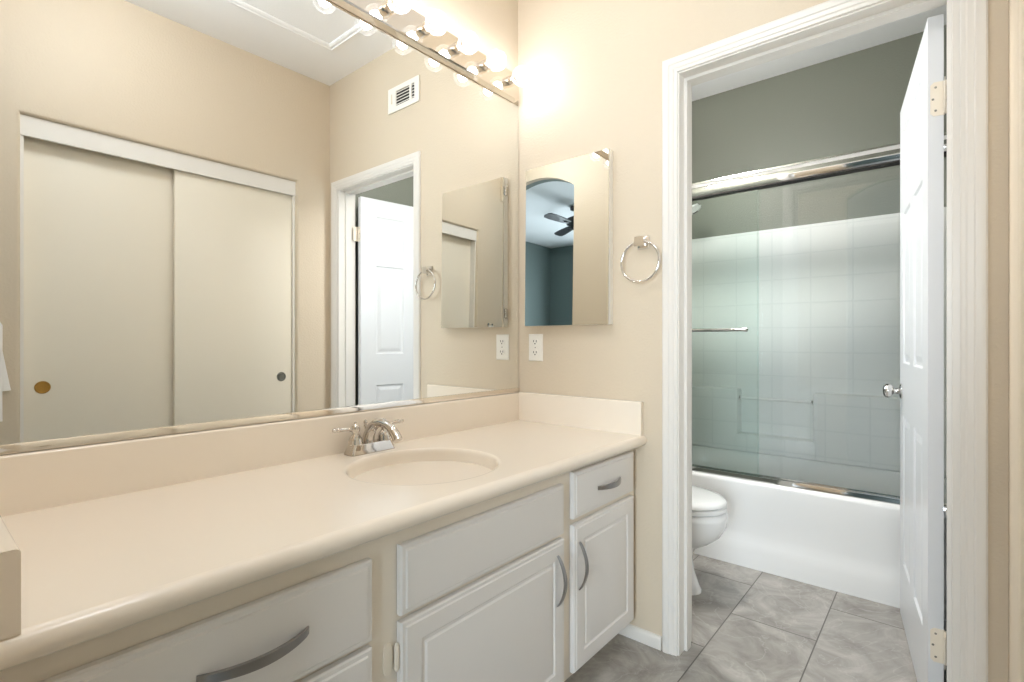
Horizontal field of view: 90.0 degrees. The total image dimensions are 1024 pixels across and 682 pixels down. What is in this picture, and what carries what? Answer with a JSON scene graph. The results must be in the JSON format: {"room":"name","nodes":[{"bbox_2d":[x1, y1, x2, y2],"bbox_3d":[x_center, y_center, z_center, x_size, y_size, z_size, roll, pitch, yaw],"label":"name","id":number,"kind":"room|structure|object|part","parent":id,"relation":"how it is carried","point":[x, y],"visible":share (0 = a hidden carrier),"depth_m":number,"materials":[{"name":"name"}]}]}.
{"room":"bathroom","nodes":[
{"label":"bathroom","id":0,"kind":"room"},
{"bbox_2d":[3,0,517,454],"bbox_3d":[-0.550,-0.261,1.684,0.120,2.745,1.772,0,0,40],"label":"wall","id":1,"kind":"structure","parent":0,"point":[492,25],"depth_m":2.11,"materials":[{"name":"beige paint"}]},
{"bbox_2d":[0,392,518,516],"bbox_3d":[-0.514,0.288,1.615,0.020,0.120,1.706,0,0,40],"label":"backsplash","id":2,"kind":"structure","parent":1,"relation":"attached to","point":[49,478],"depth_m":1.28,"materials":[{"name":"beige stone"}]},
{"bbox_2d":[0,0,519,454],"bbox_3d":[-0.496,-0.407,1.644,0.012,1.266,1.636,0,0,40],"label":"wall mirror","id":3,"kind":"object","parent":1,"relation":"attached to","point":[215,214],"visible":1,"depth_m":1.35,"materials":[{"name":"clear glass"}]},
{"bbox_2d":[328,0,525,103],"bbox_3d":[-0.454,-1.102,1.595,0.139,0.116,1.598,0,0,40],"label":"vanity light bar","id":4,"kind":"object","parent":1,"relation":"attached to","point":[394,18],"visible":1,"depth_m":1.86,"materials":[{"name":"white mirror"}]},
{"bbox_2d":[382,0,397,15],"bbox_3d":[-0.402,-1.105,1.692,0.028,0.043,0.043,0,0,40],"label":"bulb","id":5,"kind":"object","parent":4,"relation":"attached to","point":[389,8],"depth_m":1.69,"materials":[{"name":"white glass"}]},
{"bbox_2d":[419,21,432,36],"bbox_3d":[-0.302,-1.105,1.812,0.028,0.043,0.043,0,0,40],"label":"bulb","id":6,"kind":"object","parent":4,"relation":"attached to","point":[425,27],"depth_m":1.81,"materials":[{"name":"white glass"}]},
{"bbox_2d":[452,41,464,55],"bbox_3d":[-0.202,-1.105,1.932,0.028,0.043,0.043,0,0,40],"label":"bulb","id":7,"kind":"object","parent":4,"relation":"attached to","point":[458,48],"depth_m":1.93,"materials":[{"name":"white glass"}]},
{"bbox_2d":[481,58,492,71],"bbox_3d":[-0.101,-1.105,2.051,0.028,0.043,0.043,0,0,40],"label":"bulb","id":8,"kind":"object","parent":4,"relation":"attached to","point":[486,64],"depth_m":2.05,"materials":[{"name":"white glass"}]},
{"bbox_2d":[506,74,516,86],"bbox_3d":[-0.001,-1.105,2.171,0.028,0.043,0.043,0,0,40],"label":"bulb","id":9,"kind":"object","parent":4,"relation":"attached to","point":[511,80],"depth_m":2.17,"materials":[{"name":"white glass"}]},
{"bbox_2d":[564,553,946,681],"bbox_3d":[0.044,1.162,0.080,4.350,0.100,7.050,0,0,40],"label":"floor","id":10,"kind":"structure","parent":0,"point":[749,625],"depth_m":1.90,"materials":[{"name":"grey tile"}]},
{"bbox_2d":[0,449,633,681],"bbox_3d":[-0.285,0.751,1.423,0.612,0.722,1.704,0,0,40],"label":"vanity cabinet","id":11,"kind":"object","parent":10,"relation":"on","point":[530,583],"visible":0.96,"depth_m":1.14,"materials":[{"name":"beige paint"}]},
{"bbox_3d":[-0.442,0.514,0.826,0.019,0.162,0.502,0,0,40],"label":"drawer","id":12,"kind":"part","parent":11,"relation":"part of","materials":[{"name":"white paint"}]},
{"bbox_3d":[-0.406,0.511,0.829,0.033,0.019,0.178,0,0,40],"label":"drawer pull","id":13,"kind":"part","parent":11,"relation":"part of","materials":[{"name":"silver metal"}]},
{"bbox_2d":[0,392,646,670],"bbox_3d":[-0.287,0.359,1.425,0.612,0.270,1.708,0,0,40],"label":"countertop","id":14,"kind":"structure","parent":11,"relation":"on","point":[98,539],"depth_m":1.10,"materials":[{"name":"beige stone"}]},
{"bbox_2d":[332,418,403,456],"bbox_3d":[-0.428,0.292,1.608,0.207,0.108,0.206,0,0,1],"label":"faucet","id":15,"kind":"object","parent":14,"relation":"on","point":[357,445],"visible":1,"depth_m":1.57,"materials":[{"name":"silver metal"}]},
{"bbox_3d":[-0.498,0.282,1.546,0.044,0.070,0.101,0,0,40],"label":"handle","id":16,"kind":"part","parent":15,"relation":"part of","materials":[{"name":"silver metal"}]},
{"bbox_3d":[-0.400,0.282,1.570,0.184,0.088,0.041,0,0,40],"label":"spout","id":17,"kind":"part","parent":15,"relation":"part of","materials":[{"name":"silver metal"}]},
{"bbox_3d":[-0.394,0.282,1.671,0.044,0.070,0.101,0,0,40],"label":"handle","id":18,"kind":"part","parent":15,"relation":"part of","materials":[{"name":"silver metal"}]},
{"bbox_2d":[348,454,496,477],"bbox_3d":[-0.246,0.429,1.448,0.400,0.129,0.425,0,0,40],"label":"sink","id":19,"kind":"object","parent":14,"relation":"in","point":[382,465],"depth_m":1.55,"materials":[{"name":"beige stone"}]},
{"bbox_3d":[-0.442,0.690,0.826,0.019,0.165,0.502,0,0,40],"label":"drawer","id":20,"kind":"part","parent":11,"relation":"part of","materials":[{"name":"white paint"}]},
{"bbox_3d":[-0.042,0.502,1.304,0.019,0.148,0.603,0,0,40],"label":"false drawer","id":21,"kind":"part","parent":11,"relation":"part of","materials":[{"name":"white paint"}]},
{"bbox_3d":[-0.042,0.807,1.304,0.019,0.434,0.603,0,0,40],"label":"cabinet door","id":22,"kind":"part","parent":11,"relation":"part of","materials":[{"name":"white paint"}]},
{"bbox_3d":[0.145,0.702,1.488,0.031,0.148,0.013,0,0,40],"label":"door pull","id":23,"kind":"part","parent":11,"relation":"part of","materials":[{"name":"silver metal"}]},
{"bbox_3d":[0.221,0.697,1.578,0.031,0.148,0.013,0,0,40],"label":"door pull","id":24,"kind":"part","parent":11,"relation":"part of","materials":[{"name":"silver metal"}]},
{"bbox_3d":[0.314,0.477,1.728,0.019,0.144,0.400,0,0,40],"label":"drawer","id":25,"kind":"part","parent":11,"relation":"part of","materials":[{"name":"white paint"}]},
{"bbox_3d":[0.314,0.795,1.728,0.019,0.454,0.400,0,0,40],"label":"cabinet door","id":26,"kind":"part","parent":11,"relation":"part of","materials":[{"name":"white paint"}]},
{"bbox_3d":[0.339,0.481,1.722,0.027,0.018,0.150,0,0,40],"label":"drawer pull","id":27,"kind":"part","parent":11,"relation":"part of","materials":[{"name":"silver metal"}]},
{"bbox_2d":[692,485,727,594],"bbox_3d":[0.635,0.740,2.421,0.735,0.745,0.460,0,0,40],"label":"toilet","id":28,"kind":"object","parent":10,"relation":"on","point":[709,508],"visible":0.24,"depth_m":2.16,"materials":[{"name":"white ceramic"}]},
{"bbox_3d":[0.714,0.726,2.355,0.519,0.022,0.366,0,0,40],"label":"seat","id":29,"kind":"part","parent":28,"relation":"part of","materials":[{"name":"white plastic"}]},
{"bbox_3d":[0.711,0.696,2.358,0.527,0.030,0.368,0,0,40],"label":"lid","id":30,"kind":"part","parent":28,"relation":"part of","materials":[{"name":"white plastic"}]},
{"bbox_2d":[692,445,946,620],"bbox_3d":[1.463,0.899,2.771,1.565,0.425,0.790,0,0,40],"label":"bathtub","id":31,"kind":"object","parent":10,"relation":"on","point":[848,545],"visible":0.42,"depth_m":2.40,"materials":[{"name":"white ceramic"}]},
{"bbox_2d":[692,133,946,512],"bbox_3d":[1.234,-0.075,2.496,1.563,1.525,0.100,0,0,40],"label":"shower door","id":32,"kind":"structure","parent":31,"relation":"on","point":[888,155],"depth_m":2.39,"materials":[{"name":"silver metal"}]},
{"bbox_3d":[1.242,-0.799,2.506,1.563,0.078,0.062,0,0,40],"label":"header rail","id":33,"kind":"part","parent":32,"relation":"part of","materials":[{"name":"silver metal"}]},
{"bbox_2d":[692,207,946,477],"bbox_3d":[1.493,-0.001,2.806,1.567,1.374,0.702,0,0,40],"label":"tub surround","id":34,"kind":"object","parent":31,"relation":"on","point":[818,304],"visible":0.52,"depth_m":3.03,"materials":[{"name":"white tile"}]},
{"bbox_2d":[518,0,1007,681],"bbox_3d":[0.648,-0.261,1.797,1.571,2.745,0.060,0,0,40],"label":"wall","id":35,"kind":"structure","parent":0,"point":[592,83],"depth_m":1.91,"materials":[{"name":"beige paint"}]},
{"bbox_2d":[529,334,542,360],"bbox_3d":[0.101,0.028,2.210,0.075,0.117,0.009,0,0,40],"label":"wall outlet","id":36,"kind":"object","parent":35,"relation":"attached to","point":[535,340],"visible":1,"depth_m":2.21,"materials":[{"name":"white plastic"}]},
{"bbox_2d":[532,339,537,344],"bbox_3d":[0.100,0.004,2.208,0.033,0.029,0.003,0,0,40],"label":"receptacle","id":37,"kind":"object","parent":36,"relation":"attached to","point":[534,341],"depth_m":2.21,"materials":[{"name":"white plastic"}]},
{"bbox_2d":[532,350,537,355],"bbox_3d":[0.100,0.051,2.208,0.033,0.029,0.003,0,0,40],"label":"receptacle","id":38,"kind":"object","parent":36,"relation":"attached to","point":[534,352],"depth_m":2.21,"materials":[{"name":"white plastic"}]},
{"bbox_2d":[525,148,612,325],"bbox_3d":[0.219,-0.399,2.090,0.409,0.670,0.040,0,0,40],"label":"medicine cabinet","id":39,"kind":"object","parent":35,"relation":"attached to","point":[569,249],"visible":1,"depth_m":2.06,"materials":[{"name":"silver mirror"}]},
{"bbox_2d":[618,624,661,650],"bbox_3d":[0.472,1.089,1.898,0.172,0.047,0.012,0,0,40],"label":"baseboard","id":40,"kind":"structure","parent":35,"relation":"attached to","point":[651,639],"depth_m":1.88,"materials":[{"name":"white wood"}]},
{"bbox_2d":[620,235,659,282],"bbox_3d":[0.474,-0.299,1.876,0.157,0.176,0.041,0,0,40],"label":"towel ring","id":41,"kind":"object","parent":35,"relation":"attached to","point":[642,242],"visible":1,"depth_m":1.87,"materials":[{"name":"silver metal"}]},
{"bbox_2d":[662,0,987,681],"bbox_3d":[0.908,0.054,1.610,0.858,2.115,0.134,0,0,40],"label":"door frame","id":42,"kind":"structure","parent":35,"relation":"attached to","point":[973,13],"depth_m":1.38,"materials":[{"name":"white wood"}]},
{"bbox_2d":[882,14,946,681],"bbox_3d":[1.372,0.087,1.763,0.161,2.026,0.757,0,0,36],"label":"door","id":43,"kind":"structure","parent":35,"relation":"in","point":[920,390],"depth_m":1.52,"materials":[{"name":"white wood"}]},
{"bbox_3d":[1.513,0.198,2.038,0.062,0.062,0.062,0,0,32],"label":"knob","id":44,"kind":"part","parent":43,"relation":"part of","materials":[{"name":"silver metal"}]},
{"bbox_2d":[692,24,946,238],"bbox_3d":[1.759,-0.261,3.124,1.811,2.745,0.120,0,0,40],"label":"wall","id":45,"kind":"structure","parent":0,"point":[851,102],"depth_m":3.05,"materials":[{"name":"grey paint"}]},
{"bbox_2d":[692,5,946,100],"bbox_3d":[0.044,-1.683,0.080,4.350,0.100,7.050,0,0,40],"label":"ceiling","id":46,"kind":"structure","parent":0,"point":[914,24],"depth_m":2.91,"materials":[{"name":"white paint"}]},
{"bbox_2d":[1008,0,1023,681],"bbox_3d":[0.703,-0.215,0.550,0.115,2.835,1.902,0,0,40],"label":"wall","id":47,"kind":"structure","parent":0,"point":[1015,7],"depth_m":1.15,"materials":[{"name":"beige paint"}]},
{"bbox_3d":[0.584,-0.260,3.038,0.120,2.745,1.760,0,0,40],"label":"wall","id":48,"kind":"structure","parent":0,"visible":0},
{"bbox_2d":[692,203,701,214],"bbox_3d":[1.010,-0.843,3.189,0.338,0.151,0.112,0,0,40],"label":"shower head","id":49,"kind":"object","parent":48,"relation":"attached to","point":[695,207],"visible":0.41,"depth_m":3.10}
]}

